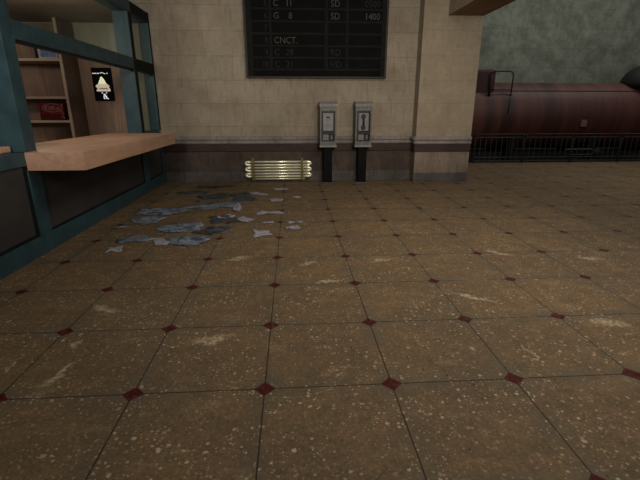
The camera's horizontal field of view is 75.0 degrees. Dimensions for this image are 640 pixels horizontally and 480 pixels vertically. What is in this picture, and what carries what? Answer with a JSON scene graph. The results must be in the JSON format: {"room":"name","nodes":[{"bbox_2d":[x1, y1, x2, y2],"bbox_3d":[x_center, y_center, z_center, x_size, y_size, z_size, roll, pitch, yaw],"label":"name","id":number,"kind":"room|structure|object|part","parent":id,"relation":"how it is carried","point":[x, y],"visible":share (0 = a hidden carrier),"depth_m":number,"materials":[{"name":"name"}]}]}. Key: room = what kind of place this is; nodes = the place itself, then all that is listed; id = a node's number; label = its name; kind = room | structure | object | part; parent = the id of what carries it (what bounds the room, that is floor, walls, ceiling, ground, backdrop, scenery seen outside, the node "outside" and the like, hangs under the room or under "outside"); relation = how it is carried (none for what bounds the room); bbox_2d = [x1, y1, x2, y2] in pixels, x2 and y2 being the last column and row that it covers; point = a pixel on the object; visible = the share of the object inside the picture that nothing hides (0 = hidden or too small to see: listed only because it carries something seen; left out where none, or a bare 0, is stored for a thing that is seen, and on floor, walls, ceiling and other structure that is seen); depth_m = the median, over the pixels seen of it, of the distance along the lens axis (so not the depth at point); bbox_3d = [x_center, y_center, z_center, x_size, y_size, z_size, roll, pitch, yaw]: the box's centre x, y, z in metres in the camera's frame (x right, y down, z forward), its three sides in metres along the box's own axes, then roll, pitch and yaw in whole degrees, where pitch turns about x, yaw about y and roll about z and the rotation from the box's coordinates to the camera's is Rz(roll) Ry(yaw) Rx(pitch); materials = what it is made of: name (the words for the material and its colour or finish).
{"room":"railway station","nodes":[
{"label":"railway station","id":0,"kind":"room"},
{"bbox_2d":[129,0,420,171],"bbox_3d":[-3.250,-4.514,8.894,10.785,6.500,0.500,-1,18,-4],"label":"wall","id":1,"kind":"structure","parent":0,"point":[203,88],"depth_m":9.20,"materials":[{"name":"stone"}]},
{"bbox_2d":[244,158,311,180],"bbox_3d":[-0.956,-1.633,9.602,1.536,0.520,0.130,-1,18,-4],"label":"radiator","id":2,"kind":"object","parent":1,"relation":"attached to","point":[308,163],"visible":1,"depth_m":9.57,"materials":[{"name":"metal"}]},
{"bbox_2d":[163,143,410,151],"bbox_3d":[-0.699,-2.123,9.549,5.675,0.166,0.040,-1,18,-4],"label":"trim","id":3,"kind":"structure","parent":1,"relation":"attached to","point":[297,146],"depth_m":9.51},
{"bbox_2d":[166,170,409,181],"bbox_3d":[-0.701,-1.496,9.747,5.670,0.230,0.020,-1,18,-4],"label":"baseboard","id":4,"kind":"structure","parent":1,"relation":"attached to","point":[349,174],"depth_m":9.73,"materials":[{"name":"grey stone"}]},
{"bbox_2d":[175,136,410,143],"bbox_3d":[-0.698,-2.276,9.485,5.675,0.165,0.070,-1,18,-4],"label":"trim","id":5,"kind":"structure","parent":1,"relation":"attached to","point":[206,139],"depth_m":9.44,"materials":[{"name":"grey stone"}]},
{"bbox_2d":[243,0,388,78],"bbox_3d":[-0.070,-4.865,8.678,3.030,2.800,0.110,-1,18,-4],"label":"departure board","id":6,"kind":"object","parent":1,"relation":"attached to","point":[344,39],"visible":1,"depth_m":8.84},
{"bbox_2d":[0,161,639,479],"bbox_3d":[7.698,0.170,5.221,32.000,0.220,16.840,-1,18,-4],"label":"floor","id":7,"kind":"structure","parent":0,"point":[485,326],"depth_m":3.11,"materials":[{"name":"tile"}]},
{"bbox_2d":[15,17,89,142],"bbox_3d":[-5.905,-2.720,8.594,1.780,3.260,0.655,-1,18,-4],"label":"shelf unit","id":8,"kind":"object","parent":7,"relation":"on","point":[45,80],"visible":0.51,"depth_m":8.68,"materials":[{"name":"brown wood"}]},
{"bbox_2d":[34,48,38,57],"bbox_3d":[-5.517,-3.692,8.211,0.045,0.256,0.280,-1,18,-4],"label":"folder","id":9,"kind":"object","parent":8,"relation":"on","point":[35,49],"visible":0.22,"depth_m":8.09,"materials":[{"name":"black plastic"}]},
{"bbox_3d":[-5.915,-3.567,8.319,1.700,0.048,0.630,-1,18,-4],"label":"shelf","id":10,"kind":"part","parent":8,"relation":"part of","materials":[{"name":"brown wood"}]},
{"bbox_3d":[-5.915,-2.904,8.528,1.700,0.048,0.630,-1,18,-4],"label":"shelf","id":11,"kind":"part","parent":8,"relation":"part of","materials":[{"name":"brown wood"}]},
{"bbox_2d":[37,49,58,57],"bbox_3d":[-5.297,-3.694,8.217,0.355,0.256,0.296,-1,18,-4],"label":"carton","id":12,"kind":"object","parent":8,"relation":"on","point":[42,53],"visible":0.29,"depth_m":8.09,"materials":[{"name":"cardboard"}]},
{"bbox_3d":[-5.915,-2.470,8.665,1.700,0.048,0.630,-1,18,-4],"label":"shelf","id":13,"kind":"part","parent":8,"relation":"part of","materials":[{"name":"brown wood"}]},
{"bbox_2d":[38,103,69,119],"bbox_3d":[-5.412,-2.634,8.553,0.475,0.331,0.339,-1,18,-4],"label":"carton","id":14,"kind":"object","parent":8,"relation":"on","point":[48,111],"visible":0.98,"depth_m":8.40,"materials":[{"name":"red cardboard"}]},
{"bbox_3d":[-5.033,-2.742,8.663,0.030,3.260,0.625,-1,18,-4],"label":"panel","id":15,"kind":"part","parent":8,"relation":"part of","materials":[{"name":"brown wood"}]},
{"bbox_2d":[0,0,166,279],"bbox_3d":[-5.147,-1.671,4.892,3.795,3.490,8.580,-1,18,-4],"label":"kiosk","id":16,"kind":"object","parent":7,"relation":"on","point":[40,211],"visible":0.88,"depth_m":6.22,"materials":[{"name":"teal paint"}]},
{"bbox_2d":[0,146,10,153],"bbox_3d":[-3.687,-0.942,4.391,0.720,0.069,0.200,-1,18,-4],"label":"wooden board","id":17,"kind":"object","parent":16,"relation":"on","point":[3,149],"visible":1,"depth_m":4.42,"materials":[{"name":"brown wood"}]},
{"bbox_3d":[-3.248,-0.335,2.826,0.300,0.145,3.600,-1,18,-4],"label":"sill rail","id":18,"kind":"part","parent":16,"relation":"part of","materials":[{"name":"teal paint"}]},
{"bbox_3d":[-3.532,-1.996,4.316,0.620,2.124,0.210,-1,18,-4],"label":"post","id":19,"kind":"part","parent":16,"relation":"part of","materials":[{"name":"teal paint"}]},
{"bbox_3d":[-3.233,0.118,2.970,0.230,0.805,3.600,-1,18,-4],"label":"panel","id":20,"kind":"part","parent":16,"relation":"part of","materials":[{"name":"wood"}]},
{"bbox_3d":[-3.372,-0.433,4.805,0.300,0.750,0.240,-1,18,-4],"label":"post","id":21,"kind":"part","parent":16,"relation":"part of","materials":[{"name":"teal paint"}]},
{"bbox_3d":[-3.393,-2.735,6.052,0.100,0.220,3.520,-1,18,-4],"label":"rail","id":22,"kind":"part","parent":16,"relation":"part of","materials":[{"name":"teal paint"}]},
{"bbox_3d":[-3.409,-0.144,5.492,0.300,0.215,8.580,-1,18,-4],"label":"plinth rail","id":23,"kind":"part","parent":16,"relation":"part of","materials":[{"name":"teal paint"}]},
{"bbox_3d":[-5.378,-2.859,8.983,3.685,3.290,0.050,-1,18,-4],"label":"plaster panel","id":24,"kind":"part","parent":16,"relation":"part of","materials":[{"name":"brown wood"}]},
{"bbox_2d":[10,133,174,170],"bbox_3d":[-3.345,-1.418,6.340,1.260,0.195,3.750,-1,18,-4],"label":"countertop","id":25,"kind":"structure","parent":16,"relation":"attached to","point":[86,152],"depth_m":5.26,"materials":[{"name":"brown wood"}]},
{"bbox_3d":[-3.474,-0.981,6.532,0.230,0.755,3.390,-1,18,-4],"label":"panel","id":26,"kind":"part","parent":16,"relation":"part of","materials":[{"name":"brown wood"}]},
{"bbox_2d":[91,68,114,100],"bbox_3d":[-4.596,-3.293,8.829,0.405,0.660,0.043,-1,18,-4],"label":"menu poster","id":27,"kind":"object","parent":16,"relation":"attached to","point":[102,80],"visible":1,"depth_m":8.82,"materials":[{"name":"black paper"}]},
{"bbox_3d":[-5.599,-2.551,9.055,3.240,2.660,0.070,-1,18,-4],"label":"panel","id":28,"kind":"part","parent":16,"relation":"part of","materials":[{"name":"brown wood"}]},
{"bbox_3d":[-3.501,-3.820,6.232,0.250,0.200,4.950,-1,18,-4],"label":"rail","id":29,"kind":"part","parent":16,"relation":"part of","materials":[{"name":"teal paint"}]},
{"bbox_3d":[-3.597,-3.113,7.852,0.270,2.124,0.160,-1,18,-4],"label":"post","id":30,"kind":"part","parent":16,"relation":"part of","materials":[{"name":"teal paint"}]},
{"bbox_3d":[-3.607,-1.602,8.250,0.300,0.905,0.270,-1,18,-4],"label":"post","id":31,"kind":"part","parent":16,"relation":"part of","materials":[{"name":"teal paint"}]},
{"bbox_3d":[-3.633,-3.444,8.901,0.200,2.124,0.080,-1,18,-4],"label":"post","id":32,"kind":"part","parent":16,"relation":"part of","materials":[{"name":"teal paint"}]},
{"bbox_3d":[-3.646,-2.189,8.697,0.300,0.145,0.940,-1,18,-4],"label":"head rail","id":33,"kind":"part","parent":16,"relation":"part of","materials":[{"name":"teal paint"}]},
{"bbox_3d":[-3.631,-1.737,8.841,0.230,0.805,0.940,-1,18,-4],"label":"panel","id":34,"kind":"part","parent":16,"relation":"part of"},
{"bbox_3d":[-3.681,-1.946,9.339,0.300,0.905,0.140,-1,18,-4],"label":"post","id":35,"kind":"part","parent":16,"relation":"part of","materials":[{"name":"teal paint"}]},
{"bbox_2d":[104,246,122,252],"bbox_3d":[-2.473,0.112,5.017,0.193,0.012,0.236,-5,18,-15],"label":"paper sheet","id":36,"kind":"object","parent":7,"relation":"on","point":[118,248],"visible":1,"depth_m":5.01,"materials":[{"name":"white paper"}]},
{"bbox_2d":[116,233,149,243],"bbox_3d":[-2.443,-0.019,5.432,0.395,0.012,0.440,-10,20,-29],"label":"newspaper","id":37,"kind":"object","parent":7,"relation":"on","point":[135,237],"visible":1,"depth_m":5.43,"materials":[{"name":"grey paper"}]},
{"bbox_2d":[130,216,166,224],"bbox_3d":[-2.658,-0.302,6.328,0.489,0.011,0.519,3,18,10],"label":"newspaper","id":38,"kind":"object","parent":7,"relation":"on","point":[144,220],"visible":1,"depth_m":6.36,"materials":[{"name":"grey paper"}]},
{"bbox_2d":[152,238,168,245],"bbox_3d":[-2.025,0.020,5.308,0.187,0.011,0.321,-9,19,-25],"label":"paper sheet","id":39,"kind":"object","parent":7,"relation":"on","point":[158,241],"visible":1,"depth_m":5.29,"materials":[{"name":"white paper"}]},
{"bbox_2d":[133,207,190,214],"bbox_3d":[-2.588,-0.480,6.885,0.937,0.015,0.590,-1,18,-4],"label":"newspaper","id":40,"kind":"object","parent":7,"relation":"on","point":[157,210],"visible":1,"depth_m":6.91,"materials":[{"name":"grey paper"}]},
{"bbox_2d":[155,222,203,232],"bbox_3d":[-1.991,-0.177,5.931,0.666,0.012,0.513,-6,19,-19],"label":"newspaper","id":41,"kind":"object","parent":7,"relation":"on","point":[188,226],"visible":1,"depth_m":5.94,"materials":[{"name":"grey paper"}]},
{"bbox_2d":[164,236,210,245],"bbox_3d":[-1.697,0.005,5.349,0.557,0.015,0.418,4,18,11],"label":"newspaper","id":42,"kind":"object","parent":7,"relation":"on","point":[183,240],"visible":1,"depth_m":5.35,"materials":[{"name":"grey paper"}]},
{"bbox_2d":[177,190,205,193],"bbox_3d":[-2.593,-0.962,8.417,0.576,0.012,0.380,-1,18,-4],"label":"newspaper","id":43,"kind":"object","parent":7,"relation":"on","point":[197,191],"visible":1,"depth_m":8.40,"materials":[{"name":"grey paper"}]},
{"bbox_2d":[181,203,221,208],"bbox_3d":[-2.064,-0.583,7.216,0.755,0.012,0.460,-1,18,-4],"label":"newspaper","id":44,"kind":"object","parent":7,"relation":"on","point":[201,206],"visible":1,"depth_m":7.20,"materials":[{"name":"grey paper"}]},
{"bbox_2d":[192,226,231,234],"bbox_3d":[-1.470,-0.144,5.824,0.375,0.014,0.535,11,20,30],"label":"newspaper","id":45,"kind":"object","parent":7,"relation":"on","point":[211,230],"visible":1,"depth_m":5.78,"materials":[{"name":"grey paper"}]},
{"bbox_2d":[198,193,229,198],"bbox_3d":[-2.061,-0.844,8.044,0.636,0.012,0.523,-1,18,-4],"label":"newspaper","id":46,"kind":"object","parent":7,"relation":"on","point":[219,195],"visible":1,"depth_m":8.03,"materials":[{"name":"grey paper"}]},
{"bbox_2d":[198,185,233,187],"bbox_3d":[-2.265,-1.159,9.036,0.815,0.015,0.385,-1,18,-4],"label":"newspaper","id":47,"kind":"object","parent":7,"relation":"on","point":[199,186],"visible":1,"depth_m":9.04,"materials":[{"name":"grey paper"}]},
{"bbox_2d":[209,213,239,222],"bbox_3d":[-1.514,-0.325,6.399,0.422,0.012,0.617,-10,20,-29],"label":"newspaper","id":48,"kind":"object","parent":7,"relation":"on","point":[214,219],"visible":1,"depth_m":6.37,"materials":[{"name":"grey paper"}]},
{"bbox_2d":[208,202,243,207],"bbox_3d":[-1.659,-0.613,7.313,0.637,0.012,0.485,-1,18,-4],"label":"newspaper","id":49,"kind":"object","parent":7,"relation":"on","point":[226,204],"visible":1,"depth_m":7.36,"materials":[{"name":"grey paper"}]},
{"bbox_2d":[217,214,234,218],"bbox_3d":[-1.478,-0.370,6.542,0.313,0.012,0.286,-1,18,-4],"label":"paper sheet","id":50,"kind":"object","parent":7,"relation":"on","point":[230,215],"visible":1,"depth_m":6.54,"materials":[{"name":"white paper"}]},
{"bbox_2d":[233,203,241,210],"bbox_3d":[-1.414,-0.564,7.157,0.144,0.012,0.553,-2,18,-7],"label":"paper sheet","id":51,"kind":"object","parent":7,"relation":"on","point":[239,205],"visible":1,"depth_m":7.06,"materials":[{"name":"white paper"}]},
{"bbox_2d":[230,193,256,201],"bbox_3d":[-1.477,-0.822,7.976,0.446,0.011,0.805,-6,19,-19],"label":"newspaper","id":52,"kind":"object","parent":7,"relation":"on","point":[240,197],"visible":1,"depth_m":7.94,"materials":[{"name":"grey paper"}]},
{"bbox_2d":[237,216,253,221],"bbox_3d":[-1.139,-0.313,6.365,0.301,0.010,0.342,7,19,20],"label":"paper sheet","id":53,"kind":"object","parent":7,"relation":"on","point":[242,218],"visible":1,"depth_m":6.38,"materials":[{"name":"white paper"}]},
{"bbox_2d":[252,229,271,237],"bbox_3d":[-0.786,-0.095,5.674,0.262,0.011,0.393,-4,18,-11],"label":"paper sheet","id":54,"kind":"object","parent":7,"relation":"on","point":[258,233],"visible":1,"depth_m":5.66,"materials":[{"name":"white paper"}]},
{"bbox_2d":[256,210,283,214],"bbox_3d":[-0.823,-0.451,6.798,0.464,0.012,0.251,-1,18,-4],"label":"paper sheet","id":55,"kind":"object","parent":7,"relation":"on","point":[261,211],"visible":1,"depth_m":6.79,"materials":[{"name":"white paper"}]},
{"bbox_2d":[269,198,283,201],"bbox_3d":[-0.807,-0.739,7.712,0.290,0.011,0.311,-1,18,-4],"label":"paper sheet","id":56,"kind":"object","parent":7,"relation":"on","point":[273,199],"visible":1,"depth_m":7.75,"materials":[{"name":"white paper"}]},
{"bbox_2d":[273,188,288,189],"bbox_3d":[-0.813,-1.073,8.770,0.380,0.012,0.255,-1,18,-4],"label":"paper sheet","id":57,"kind":"object","parent":7,"relation":"on","point":[273,188],"visible":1,"depth_m":8.80,"materials":[{"name":"white paper"}]},
{"bbox_2d":[285,225,300,228],"bbox_3d":[-0.388,-0.182,5.946,0.223,0.012,0.220,-1,18,-4],"label":"paper sheet","id":58,"kind":"object","parent":7,"relation":"on","point":[296,226],"visible":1,"depth_m":5.93,"materials":[{"name":"white paper"}]},
{"bbox_2d":[319,102,336,182],"bbox_3d":[0.172,-2.159,9.306,0.384,1.760,0.334,-1,18,-4],"label":"payphone","id":59,"kind":"object","parent":7,"relation":"on","point":[327,110],"visible":1,"depth_m":9.14,"materials":[{"name":"metal"}]},
{"bbox_3d":[0.171,-1.715,9.464,0.194,0.782,0.180,-1,18,-4],"label":"post","id":60,"kind":"part","parent":59,"relation":"part of","materials":[{"name":"metal"}]},
{"bbox_2d":[319,102,336,106],"bbox_3d":[0.172,-2.950,9.056,0.384,0.100,0.334,-1,18,-4],"label":"hood","id":61,"kind":"object","parent":59,"relation":"attached to","point":[321,104],"depth_m":8.91,"materials":[{"name":"grey metal"}]},
{"bbox_2d":[353,102,372,182],"bbox_3d":[0.946,-2.173,9.352,0.384,1.760,0.338,-1,18,-4],"label":"payphone","id":62,"kind":"object","parent":7,"relation":"on","point":[362,130],"visible":1,"depth_m":9.20,"materials":[{"name":"metal"}]},
{"bbox_3d":[0.945,-1.730,9.512,0.194,0.782,0.180,-1,18,-4],"label":"post","id":63,"kind":"part","parent":62,"relation":"part of","materials":[{"name":"metal"}]},
{"bbox_2d":[353,102,372,106],"bbox_3d":[0.946,-2.965,9.104,0.384,0.100,0.334,-1,18,-4],"label":"hood","id":64,"kind":"object","parent":62,"relation":"attached to","point":[356,104],"depth_m":8.96,"materials":[{"name":"grey metal"}]},
{"bbox_2d":[473,134,524,162],"bbox_3d":[5.502,-2.820,12.851,1.575,0.885,0.060,-1,18,-4],"label":"railing panel","id":65,"kind":"object","parent":7,"relation":"on","point":[476,135],"visible":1,"depth_m":12.85,"materials":[{"name":"grey metal"}]},
{"bbox_3d":[5.502,-2.512,12.948,1.495,0.140,0.030,-1,18,-4],"label":"rail","id":66,"kind":"part","parent":65,"relation":"part of","materials":[{"name":"grey metal"}]},
{"bbox_3d":[5.502,-3.229,12.721,1.575,0.026,0.026,-1,18,-4],"label":"handrail","id":67,"kind":"part","parent":65,"relation":"part of","materials":[{"name":"grey metal"}]},
{"bbox_2d":[521,133,573,162],"bbox_3d":[7.064,-2.850,12.947,1.575,0.885,0.060,-1,18,-4],"label":"railing panel","id":68,"kind":"object","parent":7,"relation":"on","point":[572,134],"visible":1,"depth_m":12.94,"materials":[{"name":"grey metal"}]},
{"bbox_3d":[7.064,-2.542,13.044,1.495,0.140,0.030,-1,18,-4],"label":"rail","id":69,"kind":"part","parent":68,"relation":"part of","materials":[{"name":"grey metal"}]},
{"bbox_2d":[570,133,622,161],"bbox_3d":[8.626,-2.880,13.043,1.575,0.885,0.060,-1,18,-4],"label":"railing panel","id":70,"kind":"object","parent":7,"relation":"on","point":[575,134],"visible":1,"depth_m":13.04,"materials":[{"name":"grey metal"}]},
{"bbox_3d":[8.626,-2.573,13.141,1.495,0.140,0.030,-1,18,-4],"label":"rail","id":71,"kind":"part","parent":70,"relation":"part of","materials":[{"name":"grey metal"}]},
{"bbox_3d":[8.626,-3.290,12.914,1.575,0.026,0.026,-1,18,-4],"label":"handrail","id":72,"kind":"part","parent":70,"relation":"part of","materials":[{"name":"grey metal"}]},
{"bbox_2d":[617,133,639,161],"bbox_3d":[10.187,-2.911,13.140,1.575,0.885,0.060,-1,18,-4],"label":"railing panel","id":73,"kind":"object","parent":7,"relation":"on","point":[624,134],"visible":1,"depth_m":13.12,"materials":[{"name":"grey metal"}]},
{"bbox_3d":[10.187,-2.603,13.237,1.495,0.140,0.030,-1,18,-4],"label":"rail","id":74,"kind":"part","parent":73,"relation":"part of","materials":[{"name":"grey metal"}]},
{"bbox_2d":[409,151,468,180],"bbox_3d":[2.755,-1.811,9.982,1.270,0.690,0.830,-1,18,-4],"label":"wall","id":75,"kind":"structure","parent":0,"point":[441,161],"depth_m":9.56,"materials":[{"name":"stone"}]},
{"bbox_2d":[412,172,466,181],"bbox_3d":[2.777,-1.456,9.654,1.280,0.210,0.012,-1,18,-4],"label":"baseboard","id":76,"kind":"structure","parent":75,"relation":"attached to","point":[448,176],"depth_m":9.65,"materials":[{"name":"grey stone"}]},
{"bbox_2d":[414,144,470,151],"bbox_3d":[2.770,-2.091,9.448,1.295,0.166,0.040,-1,18,-4],"label":"trim","id":77,"kind":"structure","parent":75,"relation":"attached to","point":[417,147],"depth_m":9.43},
{"bbox_2d":[412,0,483,136],"bbox_3d":[2.755,-4.910,9.003,1.270,5.810,0.830,-1,18,-4],"label":"wall pillar","id":78,"kind":"structure","parent":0,"point":[448,50],"depth_m":8.98,"materials":[{"name":"stone"}]},
{"bbox_2d":[414,136,471,143],"bbox_3d":[2.764,-2.244,9.384,1.310,0.165,0.070,-1,18,-4],"label":"trim","id":79,"kind":"structure","parent":78,"relation":"attached to","point":[434,139],"depth_m":9.37,"materials":[{"name":"grey stone"}]},
{"bbox_2d":[449,0,515,15],"bbox_3d":[3.409,-3.341,3.091,0.755,0.840,11.450,-1,18,-4],"label":"ceiling beam","id":80,"kind":"structure","parent":0,"point":[456,7],"depth_m":8.05,"materials":[{"name":"brown paint"}]},
{"bbox_2d":[478,0,639,148],"bbox_3d":[15.794,-7.417,17.752,34.000,9.300,0.400,-1,18,-4],"label":"wall","id":81,"kind":"structure","parent":0,"point":[540,41],"depth_m":16.93,"materials":[{"name":"grey concrete"}]},
{"bbox_3d":[9.983,-2.141,16.154,38.000,0.200,5.060,-1,18,-4],"label":"floor","id":82,"kind":"structure","parent":0,"visible":0},
{"bbox_2d":[468,66,639,162],"bbox_3d":[6.495,-3.908,14.561,10.470,4.130,2.580,-1,18,-4],"label":"wagon","id":83,"kind":"object","parent":82,"relation":"on","point":[532,109],"visible":0.33,"depth_m":13.65,"materials":[{"name":"paint"}]},
{"bbox_3d":[6.363,-4.294,14.472,10.210,2.500,2.500,-1,18,-4],"label":"tank","id":84,"kind":"part","parent":83,"relation":"part of","materials":[{"name":"metal"}]}
]}

